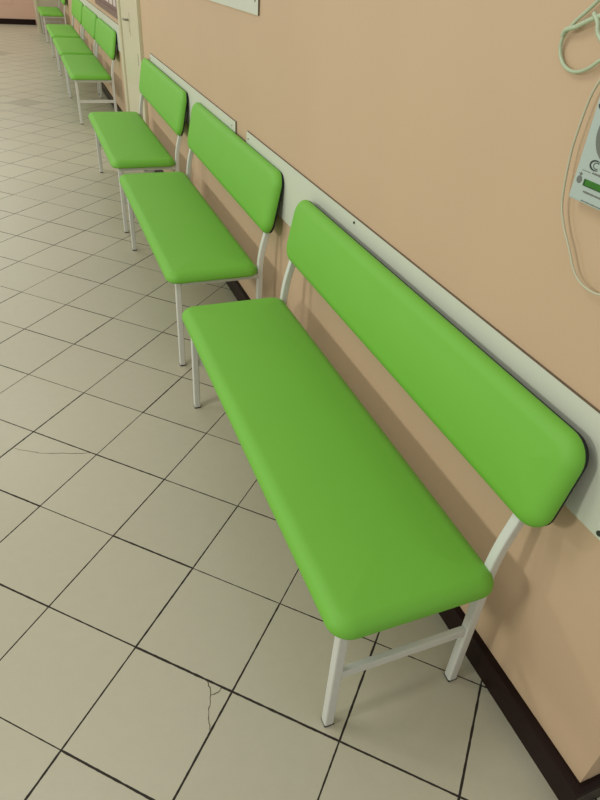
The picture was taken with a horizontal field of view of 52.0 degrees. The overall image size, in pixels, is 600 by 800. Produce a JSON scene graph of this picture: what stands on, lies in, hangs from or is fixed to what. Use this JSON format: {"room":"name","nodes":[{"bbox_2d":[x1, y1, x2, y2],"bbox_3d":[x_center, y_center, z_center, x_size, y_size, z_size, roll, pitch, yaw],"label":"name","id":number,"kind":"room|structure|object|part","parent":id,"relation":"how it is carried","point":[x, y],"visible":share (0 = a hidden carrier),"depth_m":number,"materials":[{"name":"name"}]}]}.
{"room":"hospital interior","nodes":[
{"label":"hospital interior","id":0,"kind":"room"},
{"bbox_2d":[0,0,36,24],"bbox_3d":[-7.845,-9.259,12.184,4.400,3.000,0.200,-10,38,-19],"label":"wall","id":1,"kind":"structure","parent":0,"point":[19,9],"depth_m":13.43,"materials":[{"name":"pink paint"}]},
{"bbox_2d":[0,18,35,24],"bbox_3d":[-7.903,-8.022,12.940,4.380,0.105,0.022,-10,38,-19],"label":"baseboard","id":2,"kind":"structure","parent":1,"relation":"attached to","point":[2,20],"depth_m":13.53,"materials":[{"name":"brown plastic"}]},
{"bbox_2d":[33,0,64,32],"bbox_3d":[-5.292,-9.255,12.446,0.522,3.000,1.650,-10,38,-19],"label":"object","id":3,"kind":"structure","parent":0,"point":[44,3],"depth_m":12.50,"materials":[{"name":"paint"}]},
{"bbox_2d":[34,0,41,32],"bbox_3d":[-5.233,-8.760,11.764,0.055,3.000,0.065,-10,38,-19],"label":"trim","id":4,"kind":"structure","parent":3,"relation":"attached to","point":[35,1],"depth_m":12.45,"materials":[{"name":"beige paint"}]},
{"bbox_2d":[0,24,599,799],"bbox_3d":[-2.822,-2.828,6.439,7.900,0.120,19.800,-10,38,-19],"label":"floor","id":5,"kind":"structure","parent":0,"point":[163,636],"depth_m":1.89,"materials":[{"name":"beige tile"}]},
{"bbox_2d":[37,0,66,42],"bbox_3d":[-4.739,-7.432,11.803,0.500,0.863,1.502,-10,38,-19],"label":"bench","id":6,"kind":"object","parent":5,"relation":"on","point":[46,12],"visible":0.9,"depth_m":11.39,"materials":[{"name":"green leather"}]},
{"bbox_3d":[-4.689,-6.834,11.346,0.025,0.418,0.025,-10,38,-19],"label":"leg","id":7,"kind":"part","parent":6,"relation":"part of","materials":[{"name":"white metal"}]},
{"bbox_3d":[-4.785,-7.444,11.781,0.405,0.051,1.490,-10,38,-19],"label":"seat","id":8,"kind":"part","parent":6,"relation":"part of","materials":[{"name":"green leather"}]},
{"bbox_2d":[46,0,83,71],"bbox_3d":[-3.567,-5.600,9.375,0.500,0.863,1.502,-10,38,-19],"label":"bench","id":9,"kind":"object","parent":5,"relation":"on","point":[55,30],"visible":0.68,"depth_m":9.08,"materials":[{"name":"green leather"}]},
{"bbox_3d":[-4.021,-5.791,9.964,0.025,0.418,0.025,-10,38,-19],"label":"leg","id":10,"kind":"part","parent":9,"relation":"part of","materials":[{"name":"white metal"}]},
{"bbox_3d":[-3.612,-5.612,9.353,0.405,0.051,1.490,-10,38,-19],"label":"seat","id":11,"kind":"part","parent":9,"relation":"part of","materials":[{"name":"green leather"}]},
{"bbox_3d":[-3.360,-5.875,9.256,0.043,0.262,1.485,0,34,-25],"label":"backrest","id":12,"kind":"part","parent":9,"relation":"part of","materials":[{"name":"green leather"}]},
{"bbox_2d":[52,5,99,93],"bbox_3d":[-2.944,-4.627,8.087,0.500,0.863,1.502,-10,38,-19],"label":"bench","id":13,"kind":"object","parent":5,"relation":"on","point":[68,46],"visible":0.75,"depth_m":7.83,"materials":[{"name":"green leather"}]},
{"bbox_3d":[-3.399,-4.818,8.676,0.025,0.418,0.025,-10,38,-19],"label":"leg","id":14,"kind":"part","parent":13,"relation":"part of","materials":[{"name":"white metal"}]},
{"bbox_3d":[-2.990,-4.639,8.065,0.405,0.051,1.490,-10,38,-19],"label":"seat","id":15,"kind":"part","parent":13,"relation":"part of","materials":[{"name":"green leather"}]},
{"bbox_3d":[-2.737,-4.902,7.968,0.043,0.262,1.485,0,34,-25],"label":"backrest","id":16,"kind":"part","parent":13,"relation":"part of","materials":[{"name":"green leather"}]},
{"bbox_3d":[-2.513,-4.225,7.666,0.091,0.742,0.025,-10,38,-19],"label":"leg","id":17,"kind":"part","parent":13,"relation":"part of","materials":[{"name":"white metal"}]},
{"bbox_2d":[61,17,116,123],"bbox_3d":[-2.349,-3.697,6.854,0.500,0.863,1.502,-10,38,-19],"label":"bench","id":18,"kind":"object","parent":5,"relation":"on","point":[80,68],"visible":0.99,"depth_m":6.49,"materials":[{"name":"green leather"}]},
{"bbox_3d":[-2.804,-3.888,7.443,0.025,0.418,0.025,-10,38,-19],"label":"leg","id":19,"kind":"part","parent":18,"relation":"part of","materials":[{"name":"white metal"}]},
{"bbox_3d":[-2.299,-3.098,6.397,0.025,0.418,0.025,-10,38,-19],"label":"leg","id":20,"kind":"part","parent":18,"relation":"part of","materials":[{"name":"white metal"}]},
{"bbox_3d":[-2.394,-3.709,6.832,0.405,0.051,1.490,-10,38,-19],"label":"seat","id":21,"kind":"part","parent":18,"relation":"part of","materials":[{"name":"green leather"}]},
{"bbox_3d":[-2.379,-3.682,6.861,0.368,0.023,1.429,-10,38,-19],"label":"seat frame","id":22,"kind":"part","parent":18,"relation":"part of","materials":[{"name":"white metal"}]},
{"bbox_3d":[-2.423,-4.084,7.479,0.091,0.742,0.025,-10,38,-19],"label":"leg","id":23,"kind":"part","parent":18,"relation":"part of","materials":[{"name":"white metal"}]},
{"bbox_3d":[-2.142,-3.972,6.735,0.043,0.262,1.485,0,34,-25],"label":"backrest","id":24,"kind":"part","parent":18,"relation":"part of","materials":[{"name":"green leather"}]},
{"bbox_3d":[-1.917,-3.295,6.433,0.091,0.742,0.025,-10,38,-19],"label":"leg","id":25,"kind":"part","parent":18,"relation":"part of","materials":[{"name":"white metal"}]},
{"bbox_2d":[88,58,187,232],"bbox_3d":[-1.205,-1.903,4.477,0.500,0.863,1.502,-10,38,-19],"label":"bench","id":26,"kind":"object","parent":5,"relation":"on","point":[128,143],"visible":0.98,"depth_m":4.17,"materials":[{"name":"green leather"}]},
{"bbox_3d":[-1.660,-2.094,5.066,0.025,0.418,0.025,-10,38,-19],"label":"leg","id":27,"kind":"part","parent":26,"relation":"part of","materials":[{"name":"white metal"}]},
{"bbox_3d":[-1.155,-1.304,4.020,0.025,0.418,0.025,-10,38,-19],"label":"leg","id":28,"kind":"part","parent":26,"relation":"part of","materials":[{"name":"white metal"}]},
{"bbox_3d":[-1.251,-1.915,4.455,0.405,0.051,1.490,-10,38,-19],"label":"seat","id":29,"kind":"part","parent":26,"relation":"part of","materials":[{"name":"green leather"}]},
{"bbox_3d":[-1.279,-2.291,5.102,0.091,0.742,0.025,-10,38,-19],"label":"leg","id":30,"kind":"part","parent":26,"relation":"part of","materials":[{"name":"white metal"}]},
{"bbox_3d":[-1.235,-1.888,4.484,0.368,0.023,1.429,-10,38,-19],"label":"seat frame","id":31,"kind":"part","parent":26,"relation":"part of","materials":[{"name":"white metal"}]},
{"bbox_3d":[-0.999,-2.178,4.358,0.043,0.262,1.485,0,34,-25],"label":"backrest","id":32,"kind":"part","parent":26,"relation":"part of","materials":[{"name":"green leather"}]},
{"bbox_3d":[-0.774,-1.501,4.056,0.091,0.742,0.025,-10,38,-19],"label":"leg","id":33,"kind":"part","parent":26,"relation":"part of","materials":[{"name":"white metal"}]},
{"bbox_2d":[119,102,283,365],"bbox_3d":[-0.584,-0.938,3.199,0.500,0.863,1.502,-10,38,-19],"label":"bench","id":34,"kind":"object","parent":5,"relation":"on","point":[190,244],"visible":0.92,"depth_m":2.89,"materials":[{"name":"green leather"}]},
{"bbox_3d":[-1.038,-1.129,3.788,0.025,0.418,0.025,-10,38,-19],"label":"leg","id":35,"kind":"part","parent":34,"relation":"part of","materials":[{"name":"white metal"}]},
{"bbox_3d":[-0.533,-0.339,2.742,0.025,0.418,0.025,-10,38,-19],"label":"leg","id":36,"kind":"part","parent":34,"relation":"part of","materials":[{"name":"white metal"}]},
{"bbox_3d":[-0.629,-0.949,3.176,0.405,0.051,1.490,-10,38,-19],"label":"seat","id":37,"kind":"part","parent":34,"relation":"part of","materials":[{"name":"green leather"}]},
{"bbox_3d":[-0.657,-1.325,3.823,0.091,0.742,0.025,-10,38,-19],"label":"leg","id":38,"kind":"part","parent":34,"relation":"part of","materials":[{"name":"white metal"}]},
{"bbox_3d":[-0.614,-0.922,3.206,0.368,0.023,1.429,-10,38,-19],"label":"seat frame","id":39,"kind":"part","parent":34,"relation":"part of","materials":[{"name":"white metal"}]},
{"bbox_3d":[-0.377,-1.212,3.080,0.043,0.262,1.485,0,34,-25],"label":"backrest","id":40,"kind":"part","parent":34,"relation":"part of","materials":[{"name":"green leather"}]},
{"bbox_3d":[-0.152,-0.536,2.777,0.091,0.742,0.025,-10,38,-19],"label":"leg","id":41,"kind":"part","parent":34,"relation":"part of","materials":[{"name":"white metal"}]},
{"bbox_2d":[182,200,588,727],"bbox_3d":[0.036,0.052,1.883,0.491,0.865,1.517,-10,38,-19],"label":"bench","id":42,"kind":"object","parent":5,"relation":"on","point":[373,549],"visible":1,"depth_m":1.54,"materials":[{"name":"green leather"}]},
{"bbox_3d":[-0.422,-0.146,2.485,0.025,0.418,0.025,-10,38,-19],"label":"leg","id":43,"kind":"part","parent":42,"relation":"part of","materials":[{"name":"white metal"}]},
{"bbox_3d":[-0.041,-0.343,2.521,0.091,0.742,0.025,-10,38,-19],"label":"leg","id":44,"kind":"part","parent":42,"relation":"part of","materials":[{"name":"white metal"}]},
{"bbox_3d":[0.083,0.643,1.439,0.025,0.418,0.025,-10,38,-19],"label":"leg","id":45,"kind":"part","parent":42,"relation":"part of","materials":[{"name":"white metal"}]},
{"bbox_3d":[-0.002,0.036,1.871,0.416,0.051,1.490,-10,38,-19],"label":"seat","id":46,"kind":"part","parent":42,"relation":"part of","materials":[{"name":"green leather"}]},
{"bbox_3d":[0.238,-0.232,1.752,0.043,0.235,1.495,0,34,-25],"label":"backrest","id":47,"kind":"part","parent":42,"relation":"part of","materials":[{"name":"green leather"}]},
{"bbox_3d":[0.464,0.447,1.475,0.091,0.742,0.025,-10,38,-19],"label":"leg","id":48,"kind":"part","parent":42,"relation":"part of","materials":[{"name":"white metal"}]},
{"bbox_2d":[63,0,599,782],"bbox_3d":[-2.228,-5.032,6.891,0.178,3.000,16.876,-10,38,-19],"label":"wall","id":49,"kind":"structure","parent":0,"point":[448,128],"depth_m":1.51,"materials":[{"name":"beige paint"}]},
{"bbox_2d":[71,0,120,51],"bbox_3d":[-2.777,-5.120,8.127,0.008,0.236,5.941,-10,38,-19],"label":"wall panel","id":50,"kind":"object","parent":49,"relation":"attached to","point":[100,14],"visible":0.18,"depth_m":6.75,"materials":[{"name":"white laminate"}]},
{"bbox_2d":[95,0,117,18],"bbox_3d":[-2.038,-4.454,6.329,0.024,0.760,1.900,-10,38,-19],"label":"notice board","id":51,"kind":"object","parent":49,"relation":"attached to","point":[110,6],"visible":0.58,"depth_m":6.24,"materials":[{"name":"paper"}]},
{"bbox_2d":[101,82,122,111],"bbox_3d":[-3.297,-5.220,9.540,0.022,0.088,8.550,-10,38,-19],"label":"baseboard","id":52,"kind":"structure","parent":49,"relation":"attached to","point":[104,89],"depth_m":7.55,"materials":[{"name":"brown plastic"}]},
{"bbox_2d":[116,0,148,125],"bbox_3d":[-1.484,-3.315,5.308,0.086,2.150,1.200,-10,38,-19],"label":"door","id":53,"kind":"structure","parent":49,"relation":"in","point":[128,11],"depth_m":5.49,"materials":[{"name":"beige paint"}]},
{"bbox_2d":[150,53,236,133],"bbox_3d":[-0.738,-1.908,3.913,0.012,0.233,2.336,-10,38,-19],"label":"wall panel","id":54,"kind":"object","parent":49,"relation":"attached to","point":[194,96],"visible":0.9,"depth_m":3.67,"materials":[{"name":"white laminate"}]},
{"bbox_2d":[210,0,259,15],"bbox_3d":[-0.363,-2.109,2.741,0.012,0.579,1.186,-10,38,-19],"label":"wall panel","id":55,"kind":"object","parent":49,"relation":"attached to","point":[250,6],"visible":1,"depth_m":2.59,"materials":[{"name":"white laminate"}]},
{"bbox_2d":[246,131,599,539],"bbox_3d":[0.211,-0.424,1.948,0.012,0.233,2.573,-10,38,-19],"label":"wall panel","id":56,"kind":"object","parent":49,"relation":"attached to","point":[583,501],"visible":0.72,"depth_m":1.47,"materials":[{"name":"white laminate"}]},
{"bbox_2d":[558,0,599,73],"bbox_3d":[0.492,-0.639,1.017,0.018,0.184,0.149,-10,38,-19],"label":"tubing","id":57,"kind":"object","parent":49,"relation":"attached to","point":[595,17],"visible":1,"depth_m":1.05,"materials":[{"name":"white plastic"}]},
{"bbox_2d":[561,79,599,295],"bbox_3d":[0.529,-0.411,1.015,0.032,0.472,0.213,-10,38,-19],"label":"wall monitor","id":58,"kind":"object","parent":49,"relation":"attached to","point":[585,188],"visible":1,"depth_m":1.07,"materials":[{"name":"grey plastic"}]},
{"bbox_3d":[0.531,-0.411,1.020,0.026,0.190,0.136,-10,38,-19],"label":"casing","id":59,"kind":"part","parent":58,"relation":"part of","materials":[{"name":"grey plastic"}]},
{"bbox_3d":[2.164,-0.577,1.152,2.800,3.000,0.160,-10,38,-19],"label":"wall","id":60,"kind":"structure","parent":0,"visible":0},
{"bbox_2d":[154,170,599,799],"bbox_3d":[1.038,-0.855,3.920,3.000,0.088,5.448,-10,38,-19],"label":"baseboard","id":61,"kind":"structure","parent":60,"relation":"attached to","point":[553,767],"depth_m":1.54,"materials":[{"name":"brown plastic"}]}
]}

